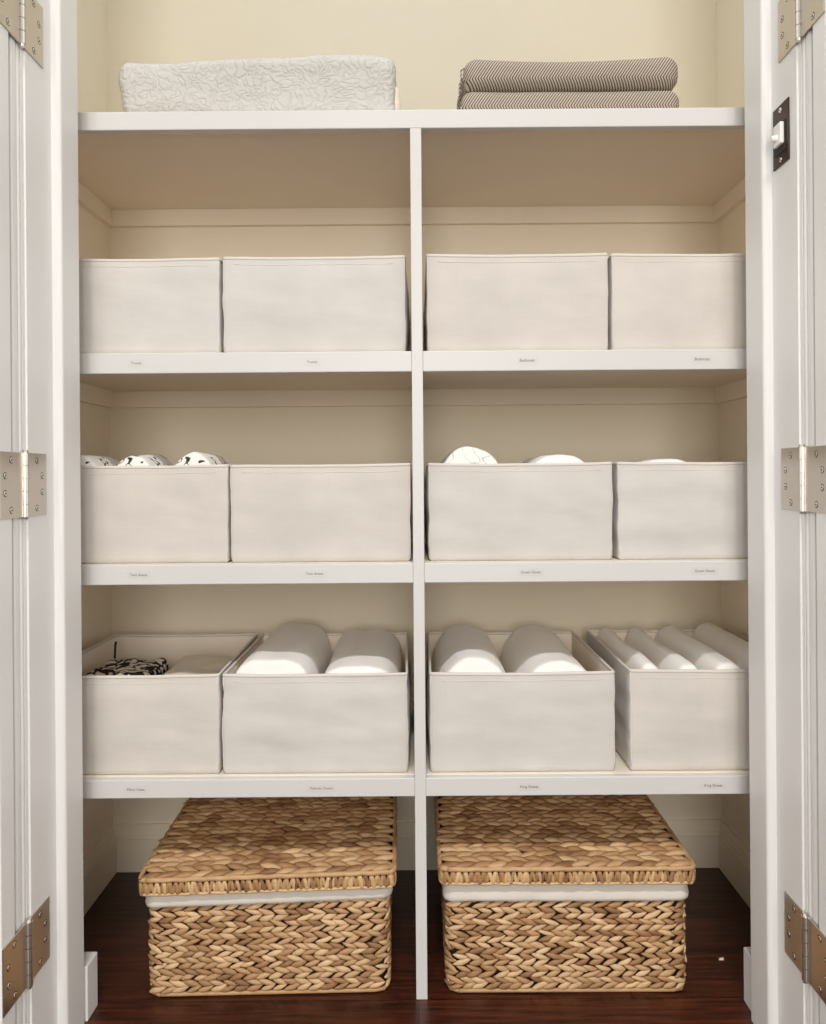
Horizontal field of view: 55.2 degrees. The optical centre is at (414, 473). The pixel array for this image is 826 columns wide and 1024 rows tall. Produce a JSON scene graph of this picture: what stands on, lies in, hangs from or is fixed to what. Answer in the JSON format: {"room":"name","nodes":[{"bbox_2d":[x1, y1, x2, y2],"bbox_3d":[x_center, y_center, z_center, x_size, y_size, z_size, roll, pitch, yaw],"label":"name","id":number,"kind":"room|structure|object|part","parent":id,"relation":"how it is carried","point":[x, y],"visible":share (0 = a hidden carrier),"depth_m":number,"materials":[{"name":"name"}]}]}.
{"room":"linen closet","nodes":[
{"label":"linen closet","id":0,"kind":"room"},
{"bbox_2d":[77,0,112,857],"bbox_3d":[-0.908,-0.288,1.909,0.100,2.800,0.622,0,0,0],"label":"wall","id":1,"kind":"structure","parent":0,"point":[91,14],"depth_m":2.11,"materials":[{"name":"paint"}]},
{"bbox_2d":[83,826,116,914],"bbox_3d":[-0.840,1.047,1.901,0.016,0.129,0.606,0,0,0],"label":"baseboard","id":2,"kind":"structure","parent":1,"relation":"attached to","point":[100,863],"depth_m":2.09,"materials":[{"name":"paint"}]},
{"bbox_2d":[107,0,721,823],"bbox_3d":[-0.002,-0.295,2.270,1.912,2.800,0.100,0,0,0],"label":"wall","id":3,"kind":"structure","parent":0,"point":[428,42],"depth_m":2.22,"materials":[{"name":"paint"}]},
{"bbox_2d":[112,819,722,871],"bbox_3d":[0.008,1.040,2.212,1.712,0.129,0.016,0,0,0],"label":"baseboard","id":4,"kind":"structure","parent":3,"relation":"attached to","point":[136,842],"depth_m":2.20,"materials":[{"name":"paint"}]},
{"bbox_2d":[84,868,752,1023],"bbox_3d":[0.008,1.130,0.190,5.200,0.050,4.260,0,0,0],"label":"floor","id":5,"kind":"structure","parent":0,"point":[718,919],"depth_m":1.68,"materials":[{"name":"brown wood"}]},
{"bbox_2d":[138,796,397,996],"bbox_3d":[-0.317,0.969,1.875,0.558,0.274,0.441,0,0,-1],"label":"wicker basket","id":6,"kind":"object","parent":5,"relation":"on","point":[244,895],"visible":0.94,"depth_m":1.68,"materials":[{"name":"brown wicker"}]},
{"bbox_3d":[-0.317,0.861,1.875,0.548,0.040,0.441,-1,0,-1],"label":"lid cord","id":7,"kind":"part","parent":6,"relation":"part of","materials":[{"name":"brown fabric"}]},
{"bbox_3d":[-0.318,0.846,1.875,0.558,0.022,0.433,-1,0,-1],"label":"lid","id":8,"kind":"part","parent":6,"relation":"part of","materials":[{"name":"brown wicker"}]},
{"bbox_2d":[78,107,749,999],"bbox_3d":[0.001,0.170,1.940,1.712,1.871,0.560,0,0,0],"label":"shelving unit","id":9,"kind":"object","parent":5,"relation":"on","point":[415,169],"visible":0.53,"depth_m":1.78,"materials":[{"name":"paint"}]},
{"bbox_2d":[124,786,147,793],"bbox_3d":[-0.587,0.663,1.660,0.051,0.016,0.001,0,0,0],"label":"label","id":10,"kind":"object","parent":9,"relation":"attached to","point":[127,789],"visible":1,"depth_m":1.66,"materials":[{"name":"grey paper"}]},
{"bbox_2d":[128,359,144,366],"bbox_3d":[-0.586,-0.233,1.660,0.036,0.016,0.001,0,0,0],"label":"label","id":11,"kind":"object","parent":9,"relation":"attached to","point":[131,362],"visible":1,"depth_m":1.66,"materials":[{"name":"grey paper"}]},
{"bbox_2d":[127,571,150,578],"bbox_3d":[-0.581,0.212,1.660,0.051,0.016,0.001,0,0,0],"label":"label","id":12,"kind":"object","parent":9,"relation":"attached to","point":[130,574],"visible":1,"depth_m":1.66,"materials":[{"name":"grey paper"}]},
{"bbox_2d":[79,257,224,353],"bbox_3d":[-0.612,-0.358,1.904,0.394,0.208,0.442,0,0,0],"label":"fabric bin","id":13,"kind":"object","parent":9,"relation":"on","point":[169,305],"visible":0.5,"depth_m":1.69,"materials":[{"name":"fabric"}]},
{"bbox_2d":[80,464,231,563],"bbox_3d":[-0.596,0.085,1.904,0.397,0.211,0.441,0,0,0],"label":"fabric bin","id":14,"kind":"object","parent":9,"relation":"on","point":[175,513],"visible":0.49,"depth_m":1.69,"materials":[{"name":"fabric"}]},
{"bbox_2d":[80,455,119,465],"bbox_3d":[-0.721,0.071,1.781,0.113,0.225,0.181,0,0,0],"label":"roll","id":15,"kind":"object","parent":14,"relation":"in","point":[85,460],"visible":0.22,"depth_m":1.73,"materials":[{"name":"white fabric"}]},
{"bbox_2d":[118,454,172,465],"bbox_3d":[-0.603,0.068,1.781,0.114,0.230,0.181,0,0,0],"label":"roll","id":16,"kind":"object","parent":14,"relation":"in","point":[152,459],"visible":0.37,"depth_m":1.71,"materials":[{"name":"white fabric"}]},
{"bbox_2d":[176,452,227,464],"bbox_3d":[-0.479,0.067,1.781,0.126,0.230,0.181,0,0,0],"label":"roll","id":17,"kind":"object","parent":14,"relation":"in","point":[193,458],"visible":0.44,"depth_m":1.70,"materials":[{"name":"white fabric"}]},
{"bbox_2d":[82,633,257,774],"bbox_3d":[-0.613,0.535,1.903,0.394,0.216,0.445,0,0,0],"label":"fabric bin","id":18,"kind":"object","parent":9,"relation":"on","point":[132,724],"visible":0.72,"depth_m":1.68,"materials":[{"name":"fabric"}]},
{"bbox_2d":[85,641,168,674],"bbox_3d":[-0.691,0.530,1.897,0.158,0.215,0.202,0,0,0],"label":"cloth","id":19,"kind":"object","parent":18,"relation":"in","point":[128,666],"visible":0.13,"depth_m":1.90,"materials":[{"name":"black fabric"}]},
{"bbox_2d":[163,655,232,674],"bbox_3d":[-0.515,0.544,1.895,0.155,0.184,0.197,0,0,0],"label":"stack","id":20,"kind":"object","parent":18,"relation":"in","point":[194,664],"visible":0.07,"depth_m":1.90,"materials":[{"name":"beige fabric"}]},
{"bbox_3d":[-0.432,-0.244,1.950,0.851,0.022,0.541,0,0,0],"label":"shelf","id":21,"kind":"part","parent":9,"relation":"part of","materials":[{"name":"paint"}]},
{"bbox_3d":[-0.429,0.201,1.950,0.851,0.022,0.541,0,0,0],"label":"shelf","id":22,"kind":"part","parent":9,"relation":"part of","materials":[{"name":"paint"}]},
{"bbox_3d":[-0.426,0.653,1.950,0.851,0.022,0.541,0,0,0],"label":"shelf","id":23,"kind":"part","parent":9,"relation":"part of","materials":[{"name":"paint"}]},
{"bbox_2d":[118,54,400,111],"bbox_3d":[-0.338,-0.836,1.865,0.615,0.145,0.351,0,0,0],"label":"coverlet","id":24,"kind":"object","parent":9,"relation":"on","point":[315,82],"visible":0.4,"depth_m":1.70,"materials":[{"name":"beige fabric"}]},
{"bbox_2d":[304,358,320,365],"bbox_3d":[-0.216,-0.235,1.660,0.036,0.016,0.001,0,0,0],"label":"label","id":25,"kind":"object","parent":9,"relation":"attached to","point":[307,361],"visible":1,"depth_m":1.66,"materials":[{"name":"grey paper"}]},
{"bbox_2d":[303,570,326,577],"bbox_3d":[-0.211,0.209,1.660,0.051,0.016,0.001,0,0,0],"label":"label","id":26,"kind":"object","parent":9,"relation":"attached to","point":[306,573],"visible":1,"depth_m":1.66,"materials":[{"name":"grey paper"}]},
{"bbox_2d":[222,255,409,351],"bbox_3d":[-0.213,-0.362,1.904,0.401,0.209,0.445,0,0,0],"label":"fabric bin","id":27,"kind":"object","parent":9,"relation":"on","point":[353,303],"visible":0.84,"depth_m":1.68,"materials":[{"name":"fabric"}]},
{"bbox_2d":[222,632,410,773],"bbox_3d":[-0.212,0.532,1.905,0.406,0.216,0.450,0,0,0],"label":"fabric bin","id":28,"kind":"object","parent":9,"relation":"on","point":[358,722],"visible":0.89,"depth_m":1.68,"materials":[{"name":"fabric"}]},
{"bbox_2d":[236,623,331,673],"bbox_3d":[-0.310,0.514,1.903,0.182,0.237,0.425,0,0,0],"label":"roll","id":29,"kind":"object","parent":28,"relation":"in","point":[292,648],"visible":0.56,"depth_m":1.82,"materials":[{"name":"white fabric"}]},
{"bbox_2d":[325,629,402,673],"bbox_3d":[-0.122,0.521,1.903,0.181,0.221,0.425,0,0,0],"label":"roll","id":30,"kind":"object","parent":28,"relation":"in","point":[378,650],"visible":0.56,"depth_m":1.85,"materials":[{"name":"white fabric"}]},
{"bbox_2d":[230,463,410,561],"bbox_3d":[-0.202,0.083,1.904,0.388,0.210,0.444,0,0,0],"label":"fabric bin","id":31,"kind":"object","parent":9,"relation":"on","point":[327,512],"visible":1,"depth_m":1.69,"materials":[{"name":"fabric"}]},
{"bbox_2d":[306,784,335,791],"bbox_3d":[-0.197,0.660,1.660,0.062,0.016,0.001,0,0,0],"label":"label","id":32,"kind":"object","parent":9,"relation":"attached to","point":[317,787],"visible":1,"depth_m":1.66,"materials":[{"name":"grey paper"}]},
{"bbox_3d":[-0.005,-0.755,1.950,1.712,0.022,0.541,0,0,0],"label":"shelf","id":33,"kind":"part","parent":9,"relation":"part of","materials":[{"name":"paint"}]},
{"bbox_2d":[424,253,607,350],"bbox_3d":[0.219,-0.366,1.904,0.394,0.211,0.442,0,0,0],"label":"fabric bin","id":34,"kind":"object","parent":9,"relation":"on","point":[517,301],"visible":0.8,"depth_m":1.69,"materials":[{"name":"fabric"}]},
{"bbox_2d":[424,462,612,560],"bbox_3d":[0.224,0.080,1.904,0.404,0.210,0.446,0,0,0],"label":"fabric bin","id":35,"kind":"object","parent":9,"relation":"on","point":[507,511],"visible":1,"depth_m":1.68,"materials":[{"name":"fabric"}]},
{"bbox_2d":[441,446,497,463],"bbox_3d":[0.120,0.058,1.816,0.159,0.240,0.251,0,0,0],"label":"roll","id":36,"kind":"object","parent":35,"relation":"in","point":[466,454],"visible":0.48,"depth_m":1.70,"materials":[{"name":"white fabric"}]},
{"bbox_2d":[522,454,583,462],"bbox_3d":[0.310,0.066,1.826,0.172,0.220,0.271,0,0,0],"label":"roll","id":37,"kind":"object","parent":35,"relation":"in","point":[557,458],"visible":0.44,"depth_m":1.70,"materials":[{"name":"white fabric"}]},
{"bbox_2d":[426,631,614,771],"bbox_3d":[0.229,0.529,1.904,0.405,0.216,0.445,0,0,0],"label":"fabric bin","id":38,"kind":"object","parent":9,"relation":"on","point":[477,721],"visible":0.91,"depth_m":1.69,"materials":[{"name":"fabric"}]},
{"bbox_2d":[432,624,504,672],"bbox_3d":[0.130,0.512,1.893,0.175,0.235,0.405,0,0,0],"label":"roll","id":39,"kind":"object","parent":38,"relation":"in","point":[461,648],"visible":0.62,"depth_m":1.83,"materials":[{"name":"white fabric"}]},
{"bbox_2d":[500,625,585,672],"bbox_3d":[0.311,0.513,1.893,0.177,0.231,0.405,0,0,0],"label":"roll","id":40,"kind":"object","parent":38,"relation":"in","point":[532,648],"visible":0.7,"depth_m":1.86,"materials":[{"name":"white fabric"}]},
{"bbox_2d":[516,356,537,363],"bbox_3d":[0.236,-0.239,1.660,0.046,0.016,0.001,0,0,0],"label":"label","id":41,"kind":"object","parent":9,"relation":"attached to","point":[519,360],"visible":1,"depth_m":1.66,"materials":[{"name":"grey paper"}]},
{"bbox_2d":[517,783,541,790],"bbox_3d":[0.240,0.657,1.660,0.052,0.016,0.001,0,0,0],"label":"label","id":42,"kind":"object","parent":9,"relation":"attached to","point":[520,786],"visible":1,"depth_m":1.66,"materials":[{"name":"grey paper"}]},
{"bbox_2d":[517,568,543,575],"bbox_3d":[0.243,0.206,1.660,0.056,0.016,0.001,0,0,0],"label":"label","id":43,"kind":"object","parent":9,"relation":"attached to","point":[520,571],"visible":1,"depth_m":1.66,"materials":[{"name":"grey paper"}]},
{"bbox_2d":[459,91,678,108],"bbox_3d":[0.332,-0.798,1.855,0.478,0.059,0.334,0,0,0],"label":"folded throw","id":44,"kind":"object","parent":9,"relation":"on","point":[627,99],"visible":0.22,"depth_m":1.69,"materials":[{"name":"grey fabric"}]},
{"bbox_2d":[457,57,677,109],"bbox_3d":[0.334,-0.866,1.855,0.475,0.074,0.333,0,0,0],"label":"folded throw","id":45,"kind":"object","parent":44,"relation":"on","point":[649,74],"visible":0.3,"depth_m":1.69,"materials":[{"name":"grey fabric"}]},
{"bbox_3d":[0.435,-0.251,1.950,0.838,0.022,0.541,0,0,0],"label":"shelf","id":46,"kind":"part","parent":9,"relation":"part of","materials":[{"name":"paint"}]},
{"bbox_3d":[0.439,0.195,1.950,0.838,0.022,0.541,0,0,0],"label":"shelf","id":47,"kind":"part","parent":9,"relation":"part of","materials":[{"name":"paint"}]},
{"bbox_3d":[0.442,0.647,1.950,0.838,0.022,0.541,0,0,0],"label":"shelf","id":48,"kind":"part","parent":9,"relation":"part of","materials":[{"name":"paint"}]},
{"bbox_2d":[587,628,749,770],"bbox_3d":[0.652,0.524,1.903,0.395,0.219,0.447,0,0,0],"label":"fabric bin","id":49,"kind":"object","parent":9,"relation":"on","point":[666,719],"visible":0.59,"depth_m":1.69,"materials":[{"name":"fabric"}]},
{"bbox_2d":[597,627,657,668],"bbox_3d":[0.509,0.516,1.903,0.075,0.222,0.425,0,0,0],"label":"roll","id":50,"kind":"object","parent":49,"relation":"in","point":[631,657],"visible":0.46,"depth_m":1.86,"materials":[{"name":"white fabric"}]},
{"bbox_2d":[625,627,696,668],"bbox_3d":[0.588,0.516,1.903,0.079,0.220,0.425,0,0,0],"label":"roll","id":51,"kind":"object","parent":49,"relation":"in","point":[662,657],"visible":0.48,"depth_m":1.87,"materials":[{"name":"white fabric"}]},
{"bbox_2d":[655,626,739,669],"bbox_3d":[0.676,0.514,1.903,0.092,0.224,0.425,0,0,0],"label":"roll","id":52,"kind":"object","parent":49,"relation":"in","point":[699,654],"visible":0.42,"depth_m":1.86,"materials":[{"name":"white fabric"}]},
{"bbox_2d":[692,622,748,668],"bbox_3d":[0.778,0.509,1.903,0.105,0.231,0.425,0,0,0],"label":"roll","id":53,"kind":"object","parent":49,"relation":"in","point":[729,645],"visible":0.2,"depth_m":1.93,"materials":[{"name":"white fabric"}]},
{"bbox_2d":[607,253,745,349],"bbox_3d":[0.615,-0.368,1.904,0.396,0.209,0.444,0,0,0],"label":"fabric bin","id":54,"kind":"object","parent":9,"relation":"on","point":[656,301],"visible":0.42,"depth_m":1.68,"materials":[{"name":"fabric"}]},
{"bbox_2d":[612,462,747,559],"bbox_3d":[0.627,0.077,1.902,0.394,0.210,0.445,0,0,0],"label":"fabric bin","id":55,"kind":"object","parent":9,"relation":"on","point":[661,510],"visible":0.52,"depth_m":1.68,"materials":[{"name":"fabric"}]},
{"bbox_2d":[631,459,684,461],"bbox_3d":[0.540,0.070,1.826,0.196,0.208,0.271,0,0,0],"label":"roll","id":56,"kind":"object","parent":55,"relation":"in","point":[651,460],"visible":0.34,"depth_m":1.70,"materials":[{"name":"white fabric"}]},
{"bbox_2d":[691,355,712,362],"bbox_3d":[0.603,-0.241,1.660,0.046,0.016,0.001,0,0,0],"label":"label","id":57,"kind":"object","parent":9,"relation":"attached to","point":[694,358],"visible":1,"depth_m":1.66,"materials":[{"name":"grey paper"}]},
{"bbox_2d":[691,567,717,574],"bbox_3d":[0.609,0.203,1.660,0.056,0.016,0.001,0,0,0],"label":"label","id":58,"kind":"object","parent":9,"relation":"attached to","point":[694,570],"visible":1,"depth_m":1.66,"materials":[{"name":"grey paper"}]},
{"bbox_2d":[701,781,725,788],"bbox_3d":[0.627,0.654,1.660,0.052,0.016,0.001,0,0,0],"label":"label","id":59,"kind":"object","parent":9,"relation":"attached to","point":[704,785],"visible":1,"depth_m":1.66,"materials":[{"name":"grey paper"}]},
{"bbox_2d":[434,794,695,992],"bbox_3d":[0.324,0.960,1.875,0.559,0.283,0.441,0,0,0],"label":"wicker basket","id":60,"kind":"object","parent":5,"relation":"on","point":[540,893],"visible":0.86,"depth_m":1.68,"materials":[{"name":"brown wicker"}]},
{"bbox_3d":[0.323,0.830,1.877,0.559,0.022,0.435,0,0,0],"label":"lid","id":61,"kind":"part","parent":60,"relation":"part of","materials":[{"name":"brown wicker"}]},
{"bbox_3d":[0.323,0.844,1.875,0.548,0.040,0.441,0,0,0],"label":"lid cord","id":62,"kind":"part","parent":60,"relation":"part of","materials":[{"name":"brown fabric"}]},
{"bbox_2d":[716,0,749,849],"bbox_3d":[0.904,-0.302,1.909,0.100,2.800,0.622,0,0,0],"label":"wall","id":63,"kind":"structure","parent":0,"point":[729,13],"depth_m":2.12,"materials":[{"name":"paint"}]},
{"bbox_2d":[719,822,750,908],"bbox_3d":[0.856,1.034,1.901,0.016,0.129,0.606,0,0,0],"label":"baseboard","id":64,"kind":"structure","parent":63,"relation":"attached to","point":[734,855],"depth_m":2.10,"materials":[{"name":"paint"}]},
{"bbox_3d":[-0.003,-0.345,1.504,5.200,2.900,0.188,0,0,0],"label":"wall","id":65,"kind":"structure","parent":0,"visible":0},
{"bbox_2d":[8,32,29,1023],"bbox_3d":[-0.741,-0.185,1.387,0.091,2.590,0.046,0,0,0],"label":"trim","id":66,"kind":"structure","parent":65,"relation":"attached to","point":[15,53],"depth_m":1.39,"materials":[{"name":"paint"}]},
{"bbox_2d":[0,0,49,1023],"bbox_3d":[-1.024,-0.141,1.387,0.686,2.484,0.177,0,0,0],"label":"door","id":67,"kind":"structure","parent":65,"relation":"in","point":[7,894],"depth_m":1.34,"materials":[{"name":"paint"}]},
{"bbox_3d":[-0.696,-0.814,1.349,0.003,0.114,0.077,0,0,0],"label":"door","id":68,"kind":"part","parent":67,"relation":"part of","materials":[{"name":"white paint"}]},
{"bbox_3d":[-0.690,0.019,1.349,0.003,0.114,0.077,0,0,0],"label":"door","id":69,"kind":"part","parent":67,"relation":"part of","materials":[{"name":"silver metal"}]},
{"bbox_3d":[-0.683,0.846,1.349,0.003,0.114,0.077,0,0,0],"label":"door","id":70,"kind":"part","parent":67,"relation":"part of","materials":[{"name":"silver metal"}]},
{"bbox_3d":[-0.693,-0.814,1.393,0.014,0.122,0.166,0,0,0],"label":"door hinge","id":71,"kind":"part","parent":67,"relation":"part of","materials":[{"name":"metal"}]},
{"bbox_3d":[-0.687,0.019,1.393,0.014,0.122,0.166,0,0,0],"label":"door hinge","id":72,"kind":"part","parent":67,"relation":"part of","materials":[{"name":"silver metal"}]},
{"bbox_3d":[-0.681,0.846,1.393,0.014,0.122,0.166,0,0,0],"label":"door hinge","id":73,"kind":"part","parent":67,"relation":"part of","materials":[{"name":"metal"}]},
{"bbox_2d":[23,0,57,1023],"bbox_3d":[-0.702,-0.150,1.504,0.020,2.520,0.188,0,0,0],"label":"trim","id":74,"kind":"structure","parent":65,"relation":"attached to","point":[36,80],"depth_m":1.46,"materials":[{"name":"paint"}]},
{"bbox_2d":[50,0,83,1023],"bbox_3d":[-0.683,-0.140,1.554,0.017,2.500,0.085,0,0,0],"label":"trim","id":75,"kind":"structure","parent":65,"relation":"attached to","point":[63,13],"depth_m":1.53,"materials":[{"name":"paint"}]},
{"bbox_2d":[84,952,97,1021],"bbox_3d":[-0.693,1.054,1.626,0.059,0.112,0.052,0,0,0],"label":"trim","id":76,"kind":"structure","parent":65,"relation":"attached to","point":[90,958],"depth_m":1.62,"materials":[{"name":"paint"}]},
{"bbox_2d":[744,947,750,1009],"bbox_3d":[0.712,1.044,1.626,0.051,0.112,0.052,0,0,0],"label":"trim","id":77,"kind":"structure","parent":65,"relation":"attached to","point":[747,950],"depth_m":1.63,"materials":[{"name":"paint"}]},
{"bbox_2d":[744,0,777,1023],"bbox_3d":[0.677,-0.150,1.554,0.017,2.500,0.085,0,0,0],"label":"trim","id":78,"kind":"structure","parent":65,"relation":"attached to","point":[757,13],"depth_m":1.53,"materials":[{"name":"paint"}]},
{"bbox_2d":[769,97,789,171],"bbox_3d":[0.671,-0.630,1.468,0.022,0.113,0.062,0,0,0],"label":"switch","id":79,"kind":"object","parent":65,"relation":"attached to","point":[780,138],"visible":1,"depth_m":1.46,"materials":[{"name":"brown metal"}]},
{"bbox_3d":[0.678,-0.623,1.468,0.002,0.056,0.044,0,0,0],"label":"recess plate","id":80,"kind":"part","parent":79,"relation":"part of","materials":[{"name":"black"}]},
{"bbox_2d":[770,0,804,1023],"bbox_3d":[0.695,-0.160,1.504,0.020,2.520,0.188,0,0,0],"label":"trim","id":81,"kind":"structure","parent":65,"relation":"attached to","point":[784,74],"depth_m":1.46,"materials":[{"name":"paint"}]},
{"bbox_2d":[778,0,825,1023],"bbox_3d":[1.018,-0.157,1.387,0.686,2.484,0.177,0,0,0],"label":"door","id":82,"kind":"structure","parent":65,"relation":"in","point":[819,28],"depth_m":1.35,"materials":[{"name":"paint"}]},
{"bbox_3d":[0.676,-0.824,1.393,0.014,0.122,0.166,0,0,0],"label":"door hinge","id":83,"kind":"part","parent":82,"relation":"part of","materials":[{"name":"metal"}]},
{"bbox_3d":[0.683,0.009,1.393,0.014,0.122,0.166,0,0,0],"label":"door hinge","id":84,"kind":"part","parent":82,"relation":"part of","materials":[{"name":"silver metal"}]},
{"bbox_3d":[0.689,0.836,1.393,0.014,0.122,0.166,0,0,0],"label":"door hinge","id":85,"kind":"part","parent":82,"relation":"part of","materials":[{"name":"metal"}]},
{"bbox_3d":[0.679,-0.824,1.349,0.003,0.114,0.077,0,0,0],"label":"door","id":86,"kind":"part","parent":82,"relation":"part of","materials":[{"name":"white paint"}]},
{"bbox_3d":[0.685,0.009,1.349,0.003,0.114,0.077,0,0,0],"label":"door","id":87,"kind":"part","parent":82,"relation":"part of","materials":[{"name":"silver metal"}]},
{"bbox_3d":[0.691,0.836,1.349,0.003,0.114,0.077,0,0,0],"label":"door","id":88,"kind":"part","parent":82,"relation":"part of","materials":[{"name":"silver metal"}]},
{"bbox_2d":[798,26,819,1023],"bbox_3d":[0.734,-0.195,1.387,0.091,2.590,0.046,0,0,0],"label":"trim","id":89,"kind":"structure","parent":65,"relation":"attached to","point":[805,47],"depth_m":1.39,"materials":[{"name":"paint"}]}
]}

